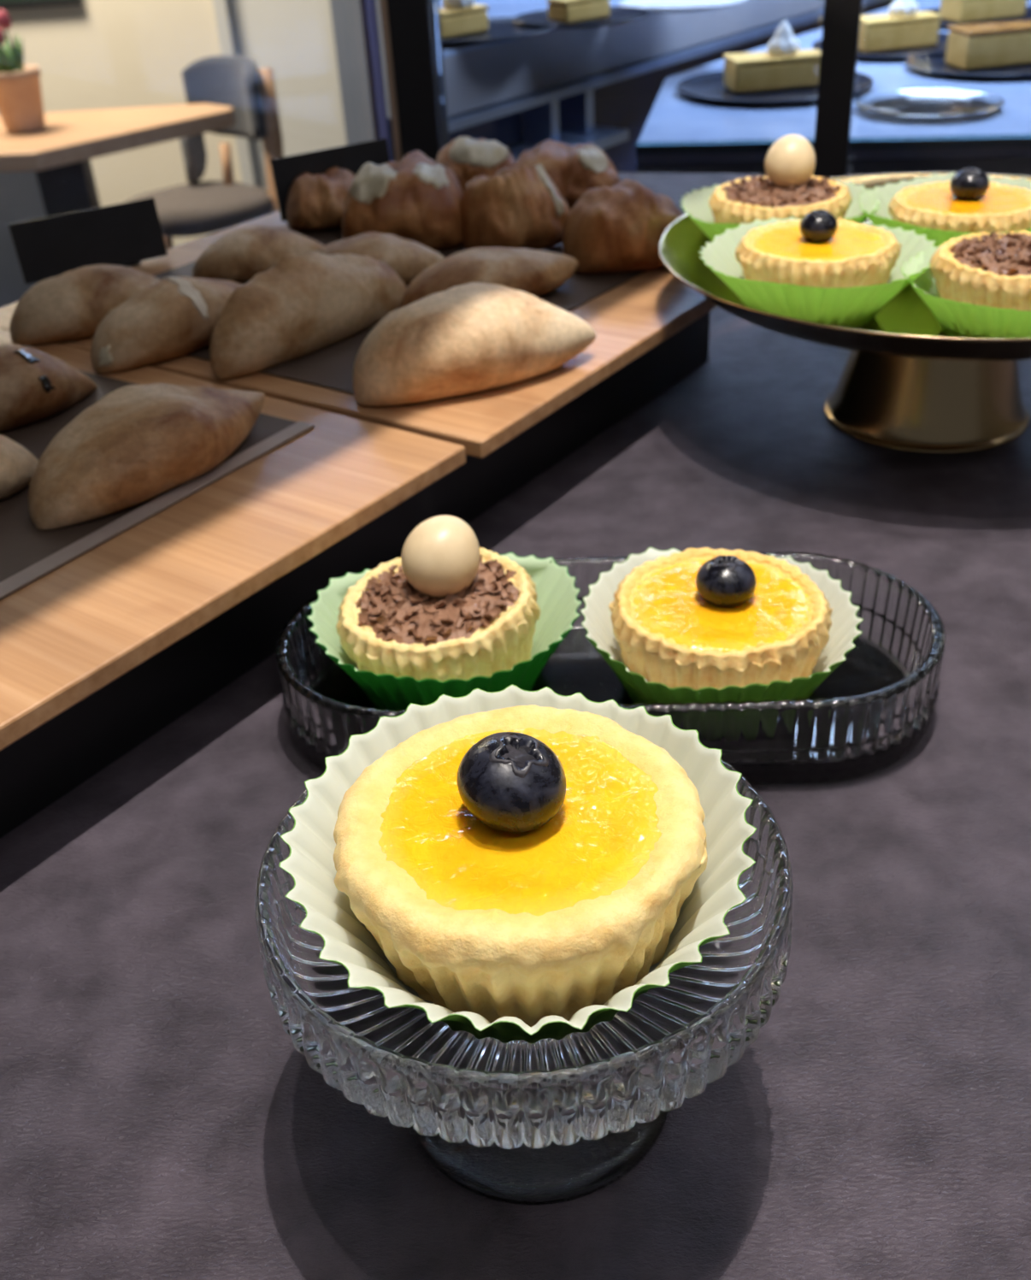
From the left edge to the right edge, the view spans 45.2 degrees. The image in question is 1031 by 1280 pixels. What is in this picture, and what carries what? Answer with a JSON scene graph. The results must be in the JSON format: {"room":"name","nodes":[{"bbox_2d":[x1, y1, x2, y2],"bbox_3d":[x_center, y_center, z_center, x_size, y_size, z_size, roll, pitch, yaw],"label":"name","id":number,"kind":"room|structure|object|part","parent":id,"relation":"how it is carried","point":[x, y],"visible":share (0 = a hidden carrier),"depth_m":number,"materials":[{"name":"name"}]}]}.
{"room":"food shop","nodes":[
{"label":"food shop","id":0,"kind":"room"},
{"bbox_2d":[375,0,390,117],"bbox_3d":[-0.468,-2.575,3.648,0.300,3.000,0.250,-4,33,0],"label":"pillar","id":1,"kind":"structure","parent":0,"point":[377,2],"depth_m":3.96,"materials":[{"name":"blue stone"}]},
{"bbox_3d":[-0.474,0.433,1.872,8.000,0.100,7.700,-4,33,0],"label":"floor","id":2,"kind":"structure","parent":0,"visible":0},
{"bbox_2d":[387,0,866,161],"bbox_3d":[0.147,-0.598,2.249,1.009,1.152,1.932,20,40,31],"label":"display case","id":3,"kind":"object","parent":2,"relation":"on","point":[389,119],"visible":0.02,"depth_m":1.13,"materials":[{"name":"laminate"}]},
{"bbox_3d":[0.495,-0.894,1.720,0.042,0.008,1.920,20,40,32],"label":"rail","id":4,"kind":"part","parent":3,"relation":"part of","materials":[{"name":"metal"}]},
{"bbox_2d":[811,14,864,174],"bbox_3d":[0.848,-0.374,1.890,1.200,1.096,1.691,2,33,9],"label":"display case","id":5,"kind":"object","parent":2,"relation":"on","point":[848,171],"visible":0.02,"depth_m":1.03,"materials":[{"name":"laminate"}]},
{"bbox_2d":[814,71,859,100],"bbox_3d":[0.242,-0.518,1.160,0.180,0.007,0.180,-4,33,0],"label":"plate","id":6,"kind":"object","parent":5,"relation":"on","point":[857,73],"visible":0.04,"depth_m":1.14,"materials":[{"name":"black ceramic"}]},
{"bbox_2d":[815,50,820,86],"bbox_3d":[0.240,-0.541,1.145,0.087,0.056,0.051,-5,33,-2],"label":"cake slice","id":7,"kind":"object","parent":6,"relation":"on","point":[819,51],"visible":0.02,"depth_m":1.14,"materials":[{"name":"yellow food"}]},
{"bbox_2d":[818,39,861,57],"bbox_3d":[0.403,-0.632,1.319,0.170,0.007,0.170,-4,33,0],"label":"plate","id":8,"kind":"object","parent":5,"relation":"on","point":[820,40],"visible":0.02,"depth_m":1.31,"materials":[{"name":"black ceramic"}]},
{"bbox_2d":[858,15,864,51],"bbox_3d":[0.401,-0.655,1.304,0.087,0.058,0.051,-8,33,-7],"label":"cake slice","id":9,"kind":"object","parent":8,"relation":"on","point":[862,23],"visible":0.02,"depth_m":1.30,"materials":[{"name":"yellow food"}]},
{"bbox_3d":[0.720,0.084,1.216,1.200,1.078,0.026,2,33,9],"label":"panel","id":10,"kind":"part","parent":5,"relation":"part of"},
{"bbox_3d":[0.224,0.519,0.601,1.761,1.069,1.505,-4,33,0],"label":"cabinet","id":11,"kind":"object","parent":2,"relation":"on","visible":0},
{"bbox_2d":[0,172,1030,1279],"bbox_3d":[0.192,0.118,0.210,1.578,0.030,1.521,6,34,14],"label":"countertop","id":12,"kind":"structure","parent":11,"relation":"on","point":[161,1118],"depth_m":0.27,"materials":[{"name":"stone"}]},
{"bbox_2d":[0,0,391,307],"bbox_3d":[-0.320,-0.350,0.464,0.009,0.530,0.896,14,37,25],"label":"glass screen","id":13,"kind":"object","parent":12,"relation":"on","point":[185,105],"visible":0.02,"depth_m":0.73,"materials":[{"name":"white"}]},
{"bbox_2d":[0,311,709,837],"bbox_3d":[-0.241,0.013,0.350,0.233,0.038,0.808,19,39,31],"label":"black riser","id":14,"kind":"object","parent":12,"relation":"on","point":[53,759],"visible":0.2,"depth_m":0.38,"materials":[{"name":"black wood"}]},
{"bbox_2d":[0,328,465,750],"bbox_3d":[-0.301,0.043,0.268,0.275,0.006,0.600,19,39,31],"label":"board","id":15,"kind":"object","parent":14,"relation":"on","point":[70,633],"visible":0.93,"depth_m":0.35,"materials":[{"name":"brown wood"}]},
{"bbox_2d":[0,370,314,600],"bbox_3d":[-0.218,-0.039,0.378,0.200,0.001,0.247,17,38,29],"label":"tray","id":16,"kind":"object","parent":15,"relation":"on","point":[28,553],"visible":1,"depth_m":0.37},
{"bbox_2d":[0,434,38,499],"bbox_3d":[-0.166,-0.056,0.380,0.033,0.021,0.033,-1,33,4],"label":"bread loaf","id":17,"kind":"object","parent":16,"relation":"on","point":[18,465],"visible":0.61,"depth_m":0.38,"materials":[{"name":"beige food"}]},
{"bbox_2d":[0,343,96,432],"bbox_3d":[-0.176,-0.090,0.431,0.042,0.024,0.050,2,33,9],"label":"bread loaf","id":18,"kind":"object","parent":16,"relation":"on","point":[36,386],"visible":1,"depth_m":0.42,"materials":[{"name":"brown food"}]},
{"bbox_2d":[28,383,265,530],"bbox_3d":[-0.112,-0.066,0.385,0.047,0.026,0.094,19,39,30],"label":"bread loaf","id":19,"kind":"object","parent":16,"relation":"on","point":[136,444],"visible":1,"depth_m":0.37,"materials":[{"name":"brown food"}]},
{"bbox_2d":[0,210,717,458],"bbox_3d":[-0.068,-0.146,0.537,0.275,0.006,0.200,18,39,30],"label":"board","id":20,"kind":"object","parent":14,"relation":"on","point":[630,319],"visible":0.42,"depth_m":0.45,"materials":[{"name":"brown wood"}]},
{"bbox_2d":[7,197,167,283],"bbox_3d":[-0.199,-0.187,0.579,0.067,0.027,0.012,-21,37,-25],"label":"price card","id":21,"kind":"object","parent":20,"relation":"on","point":[128,233],"visible":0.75,"depth_m":0.57,"materials":[{"name":"black"}]},
{"bbox_2d":[270,137,389,221],"bbox_3d":[-0.096,-0.242,0.651,0.067,0.031,0.012,-23,38,-27],"label":"price card","id":22,"kind":"object","parent":20,"relation":"on","point":[352,157],"visible":0.29,"depth_m":0.64,"materials":[{"name":"black"}]},
{"bbox_2d":[153,228,648,393],"bbox_3d":[-0.071,-0.152,0.540,0.206,0.001,0.183,18,39,30],"label":"tray","id":23,"kind":"object","parent":20,"relation":"on","point":[332,366],"visible":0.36,"depth_m":0.49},
{"bbox_2d":[9,264,160,345],"bbox_3d":[-0.174,-0.142,0.512,0.072,0.023,0.041,-24,38,-28],"label":"bread loaf","id":24,"kind":"object","parent":23,"relation":"on","point":[72,304],"visible":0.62,"depth_m":0.50,"materials":[{"name":"beige food"}]},
{"bbox_2d":[91,276,241,373],"bbox_3d":[-0.130,-0.129,0.484,0.083,0.026,0.035,-30,42,-35],"label":"bread loaf","id":25,"kind":"object","parent":23,"relation":"on","point":[172,317],"visible":0.71,"depth_m":0.47,"materials":[{"name":"beige food"}]},
{"bbox_2d":[193,224,324,284],"bbox_3d":[-0.113,-0.175,0.560,0.067,0.020,0.043,-10,34,-10],"label":"bread loaf","id":26,"kind":"object","parent":23,"relation":"on","point":[241,254],"visible":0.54,"depth_m":0.55,"materials":[{"name":"beige food"}]},
{"bbox_2d":[209,250,407,378],"bbox_3d":[-0.078,-0.133,0.480,0.034,0.034,0.102,21,41,33],"label":"bread loaf","id":27,"kind":"object","parent":23,"relation":"on","point":[312,301],"visible":1,"depth_m":0.46,"materials":[{"name":"beige food"}]},
{"bbox_2d":[286,166,355,230],"bbox_3d":[-0.097,-0.227,0.634,0.043,0.024,0.060,-8,33,-7],"label":"croissant","id":28,"kind":"object","parent":23,"relation":"on","point":[315,202],"visible":0.64,"depth_m":0.61,"materials":[{"name":"brown food"}]},
{"bbox_2d":[315,231,445,285],"bbox_3d":[-0.063,-0.166,0.541,0.073,0.020,0.040,-12,34,-13],"label":"bread loaf","id":29,"kind":"object","parent":23,"relation":"on","point":[407,258],"visible":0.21,"depth_m":0.53,"materials":[{"name":"beige food"}]},
{"bbox_2d":[342,150,463,250],"bbox_3d":[-0.053,-0.208,0.588,0.060,0.038,0.066,0,33,5],"label":"croissant","id":30,"kind":"object","parent":23,"relation":"on","point":[417,198],"visible":0.81,"depth_m":0.57,"materials":[{"name":"brown food"}]},
{"bbox_2d":[353,282,596,406],"bbox_3d":[-0.013,-0.108,0.436,0.093,0.032,0.041,-15,35,-18],"label":"bread loaf","id":31,"kind":"object","parent":23,"relation":"on","point":[472,337],"visible":1,"depth_m":0.42,"materials":[{"name":"beige food"}]},
{"bbox_2d":[401,246,578,306],"bbox_3d":[-0.010,-0.151,0.514,0.080,0.020,0.040,-15,35,-18],"label":"bread loaf","id":32,"kind":"object","parent":23,"relation":"on","point":[537,273],"visible":0.66,"depth_m":0.50,"materials":[{"name":"beige food"}]},
{"bbox_2d":[460,163,570,249],"bbox_3d":[-0.001,-0.205,0.579,0.049,0.037,0.064,-15,35,-17],"label":"croissant","id":33,"kind":"object","parent":23,"relation":"on","point":[518,207],"visible":0.91,"depth_m":0.56,"materials":[{"name":"brown food"}]},
{"bbox_2d":[563,179,682,274],"bbox_3d":[0.051,-0.184,0.545,0.059,0.034,0.057,-11,34,-12],"label":"croissant","id":34,"kind":"object","parent":23,"relation":"on","point":[619,228],"visible":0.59,"depth_m":0.53,"materials":[{"name":"brown food"}]},
{"bbox_2d":[436,136,515,192],"bbox_3d":[-0.022,-0.261,0.676,0.046,0.027,0.056,-8,33,-7],"label":"croissant","id":35,"kind":"object","parent":20,"relation":"on","point":[468,158],"visible":0.43,"depth_m":0.66,"materials":[{"name":"food"}]},
{"bbox_2d":[513,139,620,210],"bbox_3d":[0.025,-0.242,0.642,0.059,0.028,0.064,-4,33,0],"label":"croissant","id":36,"kind":"object","parent":20,"relation":"on","point":[576,169],"visible":0.48,"depth_m":0.62,"materials":[{"name":"brown food"}]},
{"bbox_2d":[379,0,445,162],"bbox_3d":[-0.086,-0.645,0.739,0.035,0.700,0.027,6,34,14],"label":"post","id":37,"kind":"object","parent":12,"relation":"on","point":[409,26],"visible":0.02,"depth_m":0.88,"materials":[{"name":"black metal"}]},
{"bbox_2d":[254,758,793,1204],"bbox_3d":[0.003,0.062,0.230,0.093,0.060,0.093,-4,33,0],"label":"glass cake stand","id":38,"kind":"object","parent":12,"relation":"on","point":[547,1120],"visible":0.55,"depth_m":0.20,"materials":[{"name":"clear glass"}]},
{"bbox_2d":[278,684,756,1044],"bbox_3d":[0.001,0.041,0.214,0.079,0.028,0.080,-4,33,0],"label":"case","id":39,"kind":"object","parent":38,"relation":"on","point":[330,916],"visible":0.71,"depth_m":0.21,"materials":[{"name":"white paper"}]},
{"bbox_2d":[333,704,707,1026],"bbox_3d":[0.001,0.040,0.215,0.062,0.028,0.063,-28,40,-32],"label":"tart","id":40,"kind":"object","parent":39,"relation":"on","point":[563,916],"visible":0.98,"depth_m":0.20,"materials":[{"name":"yellow food"}]},
{"bbox_2d":[457,731,566,832],"bbox_3d":[-0.001,0.023,0.205,0.018,0.015,0.018,14,37,25],"label":"blueberry","id":41,"kind":"object","parent":40,"relation":"on","point":[509,781],"visible":1,"depth_m":0.20,"materials":[{"name":"blue food"}]},
{"bbox_3d":[0.001,0.018,0.202,0.010,0.002,0.010,28,40,18],"label":"crown","id":42,"kind":"part","parent":41,"relation":"part of","materials":[{"name":"blue food"}]},
{"bbox_2d":[275,551,945,784],"bbox_3d":[0.025,0.007,0.344,0.181,0.027,0.078,-2,33,3],"label":"glass dish","id":43,"kind":"object","parent":12,"relation":"on","point":[875,707],"visible":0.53,"depth_m":0.32,"materials":[{"name":"clear glass"}]},
{"bbox_2d":[306,552,582,710],"bbox_3d":[-0.018,0.003,0.347,0.077,0.025,0.064,-6,33,-4],"label":"case","id":44,"kind":"object","parent":43,"relation":"in","point":[557,602],"visible":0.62,"depth_m":0.34,"materials":[{"name":"green paper"}]},
{"bbox_2d":[336,547,540,681],"bbox_3d":[-0.021,-0.002,0.347,0.056,0.034,0.056,-6,33,-4],"label":"tart","id":45,"kind":"object","parent":44,"relation":"in","point":[385,625],"visible":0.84,"depth_m":0.33,"materials":[{"name":"brown food"}]},
{"bbox_2d":[401,514,479,597],"bbox_3d":[-0.021,-0.023,0.338,0.021,0.022,0.022,9,35,19],"label":"chocolate ball","id":46,"kind":"object","parent":45,"relation":"on","point":[440,557],"visible":1,"depth_m":0.33,"materials":[{"name":"beige food"}]},
{"bbox_2d":[580,547,863,704],"bbox_3d":[0.056,0.002,0.341,0.075,0.025,0.072,-4,33,0],"label":"case","id":47,"kind":"object","parent":43,"relation":"in","point":[843,631],"visible":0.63,"depth_m":0.33,"materials":[{"name":"white paper"}]},
{"bbox_2d":[608,547,832,690],"bbox_3d":[0.055,0.000,0.339,0.059,0.029,0.059,7,34,16],"label":"tart","id":48,"kind":"object","parent":47,"relation":"in","point":[667,633],"visible":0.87,"depth_m":0.32,"materials":[{"name":"yellow food"}]},
{"bbox_2d":[696,555,756,607],"bbox_3d":[0.056,-0.016,0.330,0.016,0.013,0.016,10,35,19],"label":"blueberry","id":49,"kind":"object","parent":48,"relation":"on","point":[722,581],"visible":1,"depth_m":0.32,"materials":[{"name":"blue food"}]},
{"bbox_3d":[0.056,-0.021,0.327,0.009,0.001,0.009,-21,37,-32],"label":"crown","id":50,"kind":"part","parent":49,"relation":"part of","materials":[{"name":"blue food"}]},
{"bbox_2d":[434,0,821,174],"bbox_3d":[0.061,-0.588,0.729,0.263,0.600,0.005,6,34,14],"label":"glass screen","id":51,"kind":"object","parent":12,"relation":"on","point":[659,86],"visible":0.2,"depth_m":0.86,"materials":[{"name":"clear glass"}]},
{"bbox_2d":[812,0,862,176],"bbox_3d":[0.199,-0.615,0.666,0.023,0.700,0.021,6,34,14],"label":"post","id":52,"kind":"object","parent":12,"relation":"on","point":[841,18],"visible":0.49,"depth_m":0.82,"materials":[{"name":"black metal"}]},
{"bbox_2d":[658,171,1030,454],"bbox_3d":[0.166,-0.123,0.491,0.219,0.071,0.219,13,36,23],"label":"cake stand","id":53,"kind":"object","parent":12,"relation":"on","point":[904,385],"visible":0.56,"depth_m":0.47,"materials":[{"name":"gold metal"}]},
{"bbox_2d":[679,180,880,241],"bbox_3d":[0.108,-0.169,0.508,0.081,0.024,0.081,-4,33,0],"label":"case","id":54,"kind":"object","parent":53,"relation":"on","point":[695,204],"visible":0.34,"depth_m":0.51,"materials":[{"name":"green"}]},
{"bbox_2d":[708,175,852,224],"bbox_3d":[0.108,-0.172,0.506,0.057,0.030,0.058,11,36,21],"label":"tart","id":55,"kind":"object","parent":54,"relation":"on","point":[747,199],"visible":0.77,"depth_m":0.49,"materials":[{"name":"beige food"}]},
{"bbox_2d":[764,134,815,188],"bbox_3d":[0.110,-0.192,0.497,0.020,0.021,0.020,9,35,18],"label":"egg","id":56,"kind":"object","parent":55,"relation":"on","point":[791,160],"visible":1,"depth_m":0.49,"materials":[{"name":"beige food"}]},
{"bbox_2d":[698,216,938,329],"bbox_3d":[0.108,-0.130,0.447,0.084,0.025,0.084,-11,34,-11],"label":"case","id":57,"kind":"object","parent":53,"relation":"on","point":[854,307],"visible":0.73,"depth_m":0.43,"materials":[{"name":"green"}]},
{"bbox_2d":[735,218,902,288],"bbox_3d":[0.108,-0.131,0.446,0.057,0.027,0.058,9,35,18],"label":"tart","id":58,"kind":"object","parent":57,"relation":"in","point":[858,254],"visible":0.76,"depth_m":0.43,"materials":[{"name":"yellow food"}]},
{"bbox_2d":[799,209,837,241],"bbox_3d":[0.107,-0.146,0.438,0.013,0.011,0.013,-2,33,2],"label":"blueberry","id":59,"kind":"object","parent":58,"relation":"on","point":[818,225],"visible":1,"depth_m":0.43,"materials":[{"name":"black food"}]},
{"bbox_3d":[0.107,-0.150,0.435,0.007,0.001,0.007,-2,33,2],"label":"crown","id":60,"kind":"part","parent":59,"relation":"part of","materials":[{"name":"food"}]},
{"bbox_2d":[658,171,1030,360],"bbox_3d":[0.165,-0.145,0.476,0.219,0.017,0.219,-3,33,0],"label":"tray","id":61,"kind":"object","parent":53,"relation":"on","point":[905,327],"depth_m":0.43,"materials":[{"name":"gold metal"}]},
{"bbox_2d":[857,172,1030,247],"bbox_3d":[0.175,-0.159,0.484,0.083,0.027,0.084,-4,33,0],"label":"case","id":62,"kind":"object","parent":53,"relation":"on","point":[885,194],"visible":0.23,"depth_m":0.50,"materials":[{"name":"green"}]},
{"bbox_2d":[888,180,1030,232],"bbox_3d":[0.175,-0.160,0.484,0.058,0.027,0.058,4,34,11],"label":"tart","id":63,"kind":"object","parent":62,"relation":"on","point":[1003,208],"visible":0.56,"depth_m":0.47,"materials":[{"name":"yellow food"}]},
{"bbox_2d":[949,167,990,200],"bbox_3d":[0.174,-0.175,0.475,0.014,0.012,0.014,22,41,33],"label":"blueberry","id":64,"kind":"object","parent":63,"relation":"on","point":[968,184],"visible":1,"depth_m":0.47,"materials":[{"name":"food"}]},
{"bbox_3d":[0.174,-0.179,0.472,0.008,0.001,0.008,22,41,33],"label":"crown","id":65,"kind":"part","parent":64,"relation":"part of","materials":[{"name":"black food"}]},
{"bbox_2d":[899,252,1030,338],"bbox_3d":[0.170,-0.115,0.421,0.077,0.022,0.077,-4,33,0],"label":"case","id":66,"kind":"object","parent":53,"relation":"on","point":[956,319],"visible":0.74,"depth_m":0.41,"materials":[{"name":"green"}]},
{"bbox_2d":[929,230,1030,311],"bbox_3d":[0.170,-0.119,0.418,0.057,0.031,0.058,-4,33,0],"label":"tart","id":67,"kind":"object","parent":66,"relation":"in","point":[993,269],"visible":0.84,"depth_m":0.41,"materials":[{"name":"beige food"}]},
{"bbox_2d":[849,0,1030,176],"bbox_3d":[0.473,-0.544,0.623,0.536,0.600,0.005,6,34,14],"label":"glass screen","id":68,"kind":"object","parent":12,"relation":"on","point":[945,85],"visible":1,"depth_m":0.81,"materials":[{"name":"clear glass"}]}
]}

